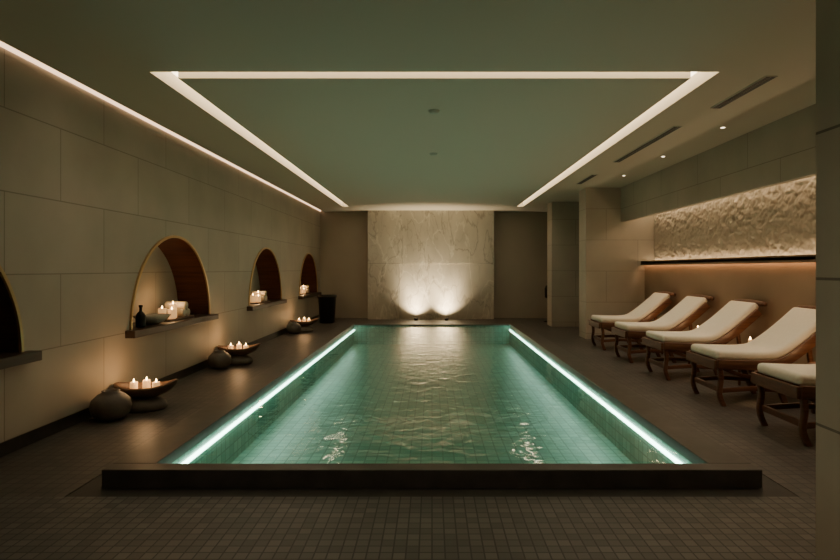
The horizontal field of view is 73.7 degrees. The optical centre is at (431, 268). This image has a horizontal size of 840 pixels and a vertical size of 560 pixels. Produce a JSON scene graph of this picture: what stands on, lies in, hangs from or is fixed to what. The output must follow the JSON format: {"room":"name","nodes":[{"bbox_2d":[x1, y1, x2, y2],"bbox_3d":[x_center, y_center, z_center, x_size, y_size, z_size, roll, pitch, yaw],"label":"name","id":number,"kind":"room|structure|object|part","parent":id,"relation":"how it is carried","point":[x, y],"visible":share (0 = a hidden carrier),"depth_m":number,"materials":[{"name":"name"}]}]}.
{"room":"spa","nodes":[
{"label":"spa","id":0,"kind":"room"},
{"bbox_2d":[0,46,319,442],"bbox_3d":[-3.370,-0.210,6.450,0.600,3.120,17.900,0,0,0],"label":"wall","id":1,"kind":"structure","parent":0,"point":[89,186],"depth_m":5.19,"materials":[{"name":"stone"}]},
{"bbox_2d":[0,265,41,369],"bbox_3d":[-3.230,0.147,3.170,0.520,1.095,2.200,0,0,0],"label":"arched niche","id":2,"kind":"object","parent":1,"relation":"attached to","point":[12,353],"visible":1,"depth_m":4.13,"materials":[{"name":"brown wood"}]},
{"bbox_3d":[-3.230,0.657,3.170,0.520,0.075,2.200,0,0,0],"label":"sill","id":3,"kind":"part","parent":2,"relation":"part of","materials":[{"name":"brown wood"}]},
{"bbox_2d":[0,315,318,457],"bbox_3d":[-3.110,1.285,6.450,0.040,0.130,17.900,0,0,0],"label":"baseboard","id":4,"kind":"structure","parent":1,"relation":"attached to","point":[14,444],"depth_m":4.71,"materials":[{"name":"stone"}]},
{"bbox_2d":[0,41,320,210],"bbox_3d":[-3.058,-1.599,6.490,0.017,0.033,17.780,0,0,0],"label":"light","id":5,"kind":"object","parent":1,"relation":"attached to","point":[2,44],"visible":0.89,"depth_m":5.41,"materials":[{"name":"white plastic"}]},
{"bbox_2d":[125,235,218,337],"bbox_3d":[-3.230,0.147,6.700,0.520,1.095,2.200,0,0,0],"label":"arched niche","id":6,"kind":"object","parent":1,"relation":"attached to","point":[173,269],"visible":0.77,"depth_m":7.22,"materials":[{"name":"brown wood"}]},
{"bbox_2d":[135,305,145,327],"bbox_3d":[-3.110,0.502,5.980,0.100,0.236,0.100,0,0,0],"label":"oil bottle","id":7,"kind":"object","parent":6,"relation":"on","point":[140,318],"visible":1,"depth_m":5.95,"materials":[{"name":"black glass"}]},
{"bbox_2d":[133,313,170,323],"bbox_3d":[-3.170,0.569,6.340,0.400,0.102,0.400,0,0,0],"label":"shallow bowl","id":8,"kind":"object","parent":6,"relation":"on","point":[155,318],"visible":0.8,"depth_m":6.25,"materials":[{"name":"ceramic"}]},
{"bbox_3d":[-3.230,0.657,6.700,0.520,0.075,2.200,0,0,0],"label":"sill","id":9,"kind":"part","parent":6,"relation":"part of","materials":[{"name":"brown wood"}]},
{"bbox_2d":[158,301,193,321],"bbox_3d":[-3.230,0.508,6.920,0.300,0.224,0.680,0,0,0],"label":"candles","id":10,"kind":"object","parent":6,"relation":"on","point":[179,310],"visible":0.91,"depth_m":6.97,"materials":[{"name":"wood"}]},
{"bbox_2d":[164,301,187,308],"bbox_3d":[-3.230,0.460,7.075,0.260,0.100,0.100,0,0,0],"label":"towel","id":11,"kind":"object","parent":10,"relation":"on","point":[180,304],"depth_m":7.04,"materials":[{"name":"white fabric"}]},
{"bbox_2d":[166,309,185,316],"bbox_3d":[-3.230,0.550,7.020,0.260,0.100,0.100,0,0,0],"label":"towel","id":12,"kind":"object","parent":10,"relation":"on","point":[180,312],"depth_m":6.98,"materials":[{"name":"white fabric"}]},
{"bbox_2d":[163,315,193,321],"bbox_3d":[-3.230,0.610,6.920,0.300,0.020,0.680,0,0,0],"label":"tray","id":13,"kind":"object","parent":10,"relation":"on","point":[178,317],"depth_m":6.86,"materials":[{"name":"brown wood"}]},
{"bbox_2d":[185,308,189,315],"bbox_3d":[-3.230,0.550,7.130,0.260,0.100,0.100,0,0,0],"label":"towel","id":14,"kind":"object","parent":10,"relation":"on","point":[187,309],"depth_m":7.10,"materials":[{"name":"beige fabric"}]},
{"bbox_2d":[247,247,286,310],"bbox_3d":[-3.230,0.147,10.380,0.520,1.095,2.200,0,0,0],"label":"arched niche","id":15,"kind":"object","parent":1,"relation":"attached to","point":[265,275],"visible":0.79,"depth_m":11.13,"materials":[{"name":"brown wood"}]},
{"bbox_2d":[250,291,269,303],"bbox_3d":[-3.230,0.508,10.300,0.300,0.224,0.680,0,0,0],"label":"candles","id":16,"kind":"object","parent":15,"relation":"on","point":[256,297],"visible":0.98,"depth_m":10.25,"materials":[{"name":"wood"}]},
{"bbox_2d":[251,291,266,295],"bbox_3d":[-3.230,0.460,10.455,0.260,0.100,0.100,0,0,0],"label":"towel","id":17,"kind":"object","parent":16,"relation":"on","point":[263,293],"depth_m":10.41,"materials":[{"name":"white fabric"}]},
{"bbox_3d":[-3.230,0.657,10.380,0.520,0.075,2.200,0,0,0],"label":"sill","id":18,"kind":"part","parent":15,"relation":"part of","materials":[{"name":"brown wood"}]},
{"bbox_2d":[298,253,320,298],"bbox_3d":[-3.230,0.147,13.950,0.520,1.095,2.200,0,0,0],"label":"arched niche","id":19,"kind":"object","parent":1,"relation":"attached to","point":[308,275],"visible":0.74,"depth_m":14.76,"materials":[{"name":"brown wood"}]},
{"bbox_2d":[300,285,309,294],"bbox_3d":[-3.230,0.508,13.900,0.300,0.224,0.680,0,0,0],"label":"tray","id":20,"kind":"object","parent":19,"relation":"on","point":[304,289],"visible":0.69,"depth_m":13.84,"materials":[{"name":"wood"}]},
{"bbox_3d":[-3.230,0.657,13.950,0.520,0.075,2.200,0,0,0],"label":"sill","id":21,"kind":"part","parent":19,"relation":"part of","materials":[{"name":"brown stone"}]},
{"bbox_2d":[0,0,815,211],"bbox_3d":[0.465,-1.700,6.500,8.070,0.260,18.000,0,0,0],"label":"ceiling","id":22,"kind":"structure","parent":0,"point":[328,103],"depth_m":4.62,"materials":[{"name":"beige paint"}]},
{"bbox_2d":[429,109,439,113],"bbox_3d":[0.020,-1.555,5.550,0.110,0.030,0.110,0,0,0],"label":"smoke detector","id":23,"kind":"object","parent":22,"relation":"attached to","point":[431,111],"visible":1,"depth_m":5.52,"materials":[{"name":"beige plastic"}]},
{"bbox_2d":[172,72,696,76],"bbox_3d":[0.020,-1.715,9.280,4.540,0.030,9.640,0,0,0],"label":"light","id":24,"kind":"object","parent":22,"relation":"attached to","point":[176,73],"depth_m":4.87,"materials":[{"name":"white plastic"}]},
{"bbox_2d":[576,174,597,183],"bbox_3d":[2.700,-1.564,9.800,0.100,0.011,1.000,0,0,0],"label":"ceiling vent","id":25,"kind":"object","parent":22,"relation":"in","point":[593,175],"depth_m":9.71,"materials":[{"name":"black metal"}]},
{"bbox_2d":[613,126,681,161],"bbox_3d":[2.700,-1.564,7.175,0.100,0.011,2.050,0,0,0],"label":"ceiling vent","id":26,"kind":"object","parent":22,"relation":"in","point":[674,128],"depth_m":6.91,"materials":[{"name":"black metal"}]},
{"bbox_2d":[621,104,815,221],"bbox_3d":[3.680,-1.308,6.565,0.080,0.805,8.470,0,0,0],"label":"bulkhead","id":27,"kind":"object","parent":22,"relation":"attached to","point":[783,150],"visible":0.67,"depth_m":6.72,"materials":[{"name":"stone"}]},
{"bbox_2d":[710,76,777,108],"bbox_3d":[2.760,-1.564,5.000,0.100,0.011,0.900,0,0,0],"label":"ceiling vent","id":28,"kind":"object","parent":22,"relation":"in","point":[765,79],"depth_m":4.93,"materials":[{"name":"black metal"}]},
{"bbox_2d":[0,318,815,559],"bbox_3d":[0.640,1.425,6.500,7.520,0.150,18.000,0,0,0],"label":"floor","id":29,"kind":"structure","parent":0,"point":[54,504],"depth_m":3.16,"materials":[{"name":"tile"}]},
{"bbox_2d":[89,389,131,420],"bbox_3d":[-2.885,1.220,5.030,0.340,0.260,0.340,0,0,0],"label":"jar","id":30,"kind":"object","parent":29,"relation":"on","point":[111,404],"visible":1,"depth_m":4.92,"materials":[{"name":"brown ceramic"}]},
{"bbox_2d":[113,377,177,412],"bbox_3d":[-2.760,1.195,5.400,0.594,0.310,0.344,0,0,-6],"label":"dish","id":31,"kind":"object","parent":29,"relation":"on","point":[145,396],"visible":0.95,"depth_m":5.31,"materials":[{"name":"brown wood"}]},
{"bbox_2d":[113,379,177,398],"bbox_3d":[-2.760,1.154,5.400,0.594,0.181,0.340,0,0,-6],"label":"bowl","id":32,"kind":"object","parent":31,"relation":"on","point":[146,389],"depth_m":5.34,"materials":[{"name":"brown wood"}]},
{"bbox_2d":[207,350,231,368],"bbox_3d":[-2.890,1.230,7.620,0.313,0.239,0.313,0,0,0],"label":"jar","id":33,"kind":"object","parent":29,"relation":"on","point":[219,359],"visible":1,"depth_m":7.52,"materials":[{"name":"brown ceramic"}]},
{"bbox_2d":[217,343,259,364],"bbox_3d":[-2.760,1.195,8.000,0.594,0.310,0.344,0,0,-9],"label":"dish","id":34,"kind":"object","parent":29,"relation":"on","point":[239,353],"visible":0.89,"depth_m":7.90,"materials":[{"name":"brown wood"}]},
{"bbox_2d":[217,343,259,355],"bbox_3d":[-2.760,1.154,8.000,0.594,0.181,0.340,0,0,-9],"label":"bowl","id":35,"kind":"object","parent":34,"relation":"on","point":[238,350],"depth_m":7.92,"materials":[{"name":"brown wood"}]},
{"bbox_2d":[286,322,300,333],"bbox_3d":[-2.890,1.230,11.700,0.313,0.239,0.313,0,0,0],"label":"jar","id":36,"kind":"object","parent":29,"relation":"on","point":[292,327],"visible":1,"depth_m":11.60,"materials":[{"name":"brown ceramic"}]},
{"bbox_2d":[290,318,317,331],"bbox_3d":[-2.760,1.195,12.100,0.594,0.310,0.344,0,0,-11],"label":"dish","id":37,"kind":"object","parent":29,"relation":"on","point":[305,324],"visible":0.85,"depth_m":12.00,"materials":[{"name":"brown wood"}]},
{"bbox_2d":[290,318,317,325],"bbox_3d":[-2.760,1.154,12.100,0.594,0.181,0.340,0,0,-11],"label":"bowl","id":38,"kind":"object","parent":37,"relation":"on","point":[304,322],"depth_m":12.02,"materials":[{"name":"brown wood"}]},
{"bbox_2d":[318,295,336,323],"bbox_3d":[-2.620,1.000,14.000,0.470,0.700,0.470,0,0,0],"label":"planter pot","id":39,"kind":"object","parent":29,"relation":"on","point":[327,303],"visible":1,"depth_m":13.82,"materials":[{"name":"black metal"}]},
{"bbox_2d":[102,324,761,487],"bbox_3d":[0.000,1.478,8.235,4.100,0.465,9.530,0,0,0],"label":"swimming pool","id":40,"kind":"object","parent":29,"relation":"in","point":[358,405],"visible":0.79,"depth_m":5.62,"materials":[{"name":"liquid"}]},
{"bbox_2d":[547,202,578,326],"bbox_3d":[3.650,-0.110,13.350,1.700,2.919,0.500,0,0,0],"label":"column","id":41,"kind":"structure","parent":29,"relation":"on","point":[562,217],"depth_m":13.10,"materials":[{"name":"stone"}]},
{"bbox_2d":[579,188,654,338],"bbox_3d":[3.735,-0.110,11.050,1.530,2.919,0.500,0,0,0],"label":"wall","id":42,"kind":"structure","parent":29,"relation":"on","point":[612,251],"depth_m":10.80,"materials":[{"name":"stone"}]},
{"bbox_2d":[589,291,675,349],"bbox_3d":[3.413,0.875,9.600,1.287,0.983,0.680,0,0,0],"label":"lounge chair","id":43,"kind":"object","parent":29,"relation":"on","point":[656,303],"visible":0.7,"depth_m":9.32,"materials":[{"name":"beige fabric"}]},
{"bbox_3d":[2.852,1.149,9.880,0.090,0.434,0.045,0,0,0],"label":"leg","id":44,"kind":"part","parent":43,"relation":"part of","materials":[{"name":"brown wood"}]},
{"bbox_3d":[2.852,1.149,9.320,0.090,0.434,0.045,0,0,0],"label":"leg","id":45,"kind":"part","parent":43,"relation":"part of","materials":[{"name":"brown wood"}]},
{"bbox_2d":[591,292,669,322],"bbox_3d":[3.388,0.660,9.600,1.174,0.495,0.575,0,0,0],"label":"cushion","id":46,"kind":"object","parent":43,"relation":"on","point":[649,310],"depth_m":9.33,"materials":[{"name":"beige fabric"}]},
{"bbox_3d":[3.393,0.738,9.295,1.186,0.510,0.035,0,0,0],"label":"rail","id":47,"kind":"part","parent":43,"relation":"part of","materials":[{"name":"brown wood"}]},
{"bbox_2d":[611,295,713,362],"bbox_3d":[3.413,0.875,8.340,1.287,0.983,0.680,0,0,0],"label":"lounge chair","id":48,"kind":"object","parent":29,"relation":"on","point":[687,311],"visible":0.68,"depth_m":8.06,"materials":[{"name":"beige fabric"}]},
{"bbox_3d":[2.852,1.149,8.620,0.090,0.434,0.045,0,0,0],"label":"leg","id":49,"kind":"part","parent":48,"relation":"part of","materials":[{"name":"brown wood"}]},
{"bbox_3d":[2.852,1.149,8.060,0.090,0.434,0.045,0,0,0],"label":"leg","id":50,"kind":"part","parent":48,"relation":"part of","materials":[{"name":"brown wood"}]},
{"bbox_2d":[615,296,707,330],"bbox_3d":[3.388,0.660,8.340,1.174,0.495,0.575,0,0,0],"label":"cushion","id":51,"kind":"object","parent":48,"relation":"on","point":[687,311],"depth_m":8.08,"materials":[{"name":"beige fabric"}]},
{"bbox_3d":[3.393,0.738,8.035,1.186,0.510,0.035,0,0,0],"label":"rail","id":52,"kind":"part","parent":48,"relation":"part of","materials":[{"name":"brown wood"}]},
{"bbox_3d":[3.398,1.150,8.060,0.237,0.433,0.045,0,0,0],"label":"leg","id":53,"kind":"part","parent":48,"relation":"part of","materials":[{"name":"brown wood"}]},
{"bbox_2d":[642,299,766,380],"bbox_3d":[3.413,0.875,7.080,1.287,0.983,0.680,0,0,0],"label":"lounge chair","id":54,"kind":"object","parent":29,"relation":"on","point":[736,316],"visible":0.68,"depth_m":6.81,"materials":[{"name":"beige fabric"}]},
{"bbox_3d":[2.852,1.149,7.360,0.090,0.434,0.045,0,0,0],"label":"leg","id":55,"kind":"part","parent":54,"relation":"part of","materials":[{"name":"brown wood"}]},
{"bbox_3d":[2.852,1.149,6.800,0.090,0.434,0.045,0,0,0],"label":"leg","id":56,"kind":"part","parent":54,"relation":"part of","materials":[{"name":"brown wood"}]},
{"bbox_2d":[646,301,758,342],"bbox_3d":[3.388,0.660,7.080,1.174,0.495,0.575,0,0,0],"label":"cushion","id":57,"kind":"object","parent":54,"relation":"on","point":[730,321],"depth_m":6.83,"materials":[{"name":"beige fabric"}]},
{"bbox_3d":[3.393,0.738,6.775,1.186,0.510,0.035,0,0,0],"label":"rail","id":58,"kind":"part","parent":54,"relation":"part of","materials":[{"name":"brown wood"}]},
{"bbox_3d":[3.823,1.059,6.800,0.267,0.616,0.040,0,0,0],"label":"leg","id":59,"kind":"part","parent":54,"relation":"part of","materials":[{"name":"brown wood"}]},
{"bbox_2d":[738,337,755,385],"bbox_3d":[3.660,1.063,6.440,0.310,0.574,0.310,0,0,0],"label":"side table","id":60,"kind":"object","parent":29,"relation":"on","point":[749,339],"visible":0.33,"depth_m":6.45,"materials":[{"name":"brown wood"}]},
{"bbox_2d":[686,305,815,406],"bbox_3d":[3.413,0.875,5.800,1.287,0.983,0.680,0,0,0],"label":"lounge chair","id":61,"kind":"object","parent":29,"relation":"on","point":[793,336],"visible":0.78,"depth_m":5.58,"materials":[{"name":"beige fabric"}]},
{"bbox_3d":[2.852,1.149,6.080,0.090,0.434,0.045,0,0,0],"label":"leg","id":62,"kind":"part","parent":61,"relation":"part of","materials":[{"name":"brown wood"}]},
{"bbox_3d":[2.852,1.149,5.520,0.090,0.434,0.045,0,0,0],"label":"leg","id":63,"kind":"part","parent":61,"relation":"part of","materials":[{"name":"brown wood"}]},
{"bbox_3d":[3.398,1.150,6.080,0.237,0.433,0.045,0,0,0],"label":"leg","id":64,"kind":"part","parent":61,"relation":"part of","materials":[{"name":"brown wood"}]},
{"bbox_2d":[691,307,815,359],"bbox_3d":[3.388,0.660,5.800,1.174,0.495,0.575,0,0,0],"label":"cushion","id":65,"kind":"object","parent":61,"relation":"on","point":[797,326],"depth_m":5.68,"materials":[{"name":"beige fabric"}]},
{"bbox_3d":[3.393,0.738,5.495,1.186,0.510,0.035,0,0,0],"label":"rail","id":66,"kind":"part","parent":61,"relation":"part of","materials":[{"name":"brown wood"}]},
{"bbox_3d":[3.398,1.150,5.520,0.237,0.433,0.045,0,0,0],"label":"leg","id":67,"kind":"part","parent":61,"relation":"part of","materials":[{"name":"brown wood"}]},
{"bbox_3d":[3.823,1.059,5.520,0.267,0.616,0.040,0,0,0],"label":"leg","id":68,"kind":"part","parent":61,"relation":"part of","materials":[{"name":"brown wood"}]},
{"bbox_2d":[751,363,815,446],"bbox_3d":[3.413,0.875,4.560,1.287,0.983,0.680,0,0,0],"label":"lounge chair","id":69,"kind":"object","parent":29,"relation":"on","point":[797,381],"visible":0.6,"depth_m":4.49,"materials":[{"name":"brown wood"}]},
{"bbox_3d":[2.852,1.149,4.840,0.090,0.434,0.045,0,0,0],"label":"leg","id":70,"kind":"part","parent":69,"relation":"part of","materials":[{"name":"brown wood"}]},
{"bbox_2d":[757,363,815,385],"bbox_3d":[3.388,0.660,4.560,1.174,0.495,0.575,0,0,0],"label":"cushion","id":71,"kind":"object","parent":69,"relation":"on","point":[792,374],"depth_m":4.51,"materials":[{"name":"beige fabric"}]},
{"bbox_3d":[2.852,1.149,4.280,0.090,0.434,0.045,0,0,0],"label":"leg","id":72,"kind":"part","parent":69,"relation":"part of","materials":[{"name":"brown wood"}]},
{"bbox_3d":[3.393,0.738,4.255,1.186,0.510,0.035,0,0,0],"label":"rail","id":73,"kind":"part","parent":69,"relation":"part of","materials":[{"name":"brown wood"}]},
{"bbox_2d":[808,362,815,413],"bbox_3d":[3.660,1.063,5.180,0.310,0.574,0.310,0,0,0],"label":"side table","id":74,"kind":"object","parent":29,"relation":"on","point":[812,410],"visible":0.12,"depth_m":5.22,"materials":[{"name":"brown wood"}]},
{"bbox_2d":[320,211,546,317],"bbox_3d":[0.415,-0.210,15.475,8.170,3.120,0.150,0,0,0],"label":"wall","id":75,"kind":"structure","parent":0,"point":[520,238],"depth_m":15.40,"materials":[{"name":"brown paint"}]},
{"bbox_2d":[368,210,493,318],"bbox_3d":[-0.030,-0.110,15.190,3.380,2.920,0.380,0,0,0],"label":"wall panel","id":76,"kind":"object","parent":75,"relation":"attached to","point":[423,264],"visible":0.96,"depth_m":15.00,"materials":[{"name":"stone"}]},
{"bbox_2d":[645,262,815,373],"bbox_3d":[4.250,0.630,6.565,0.300,1.440,8.470,0,0,0],"label":"wall","id":77,"kind":"structure","parent":0,"point":[784,287],"depth_m":7.32,"materials":[{"name":"brown plaster"}]},
{"bbox_2d":[641,254,815,264],"bbox_3d":[4.170,-0.113,6.560,0.300,0.085,8.460,0,0,0],"label":"trim","id":78,"kind":"structure","parent":77,"relation":"on","point":[810,257],"depth_m":7.27,"materials":[{"name":"brown metal"}]},
{"bbox_2d":[816,0,839,559],"bbox_3d":[3.045,-0.110,-0.090,2.910,2.919,4.820,0,0,0],"label":"wall","id":79,"kind":"structure","parent":0,"point":[827,11],"depth_m":2.25,"materials":[{"name":"stone"}]},
{"bbox_3d":[4.375,-0.930,6.565,0.090,1.680,8.470,0,0,0],"label":"wall","id":80,"kind":"structure","parent":0,"visible":0},
{"bbox_2d":[654,176,815,259],"bbox_3d":[4.280,-0.650,6.570,0.064,1.020,8.440,0,0,0],"label":"stone panel","id":81,"kind":"object","parent":80,"relation":"attached to","point":[777,220],"visible":0.84,"depth_m":7.65,"materials":[{"name":"beige stone"}]}
]}

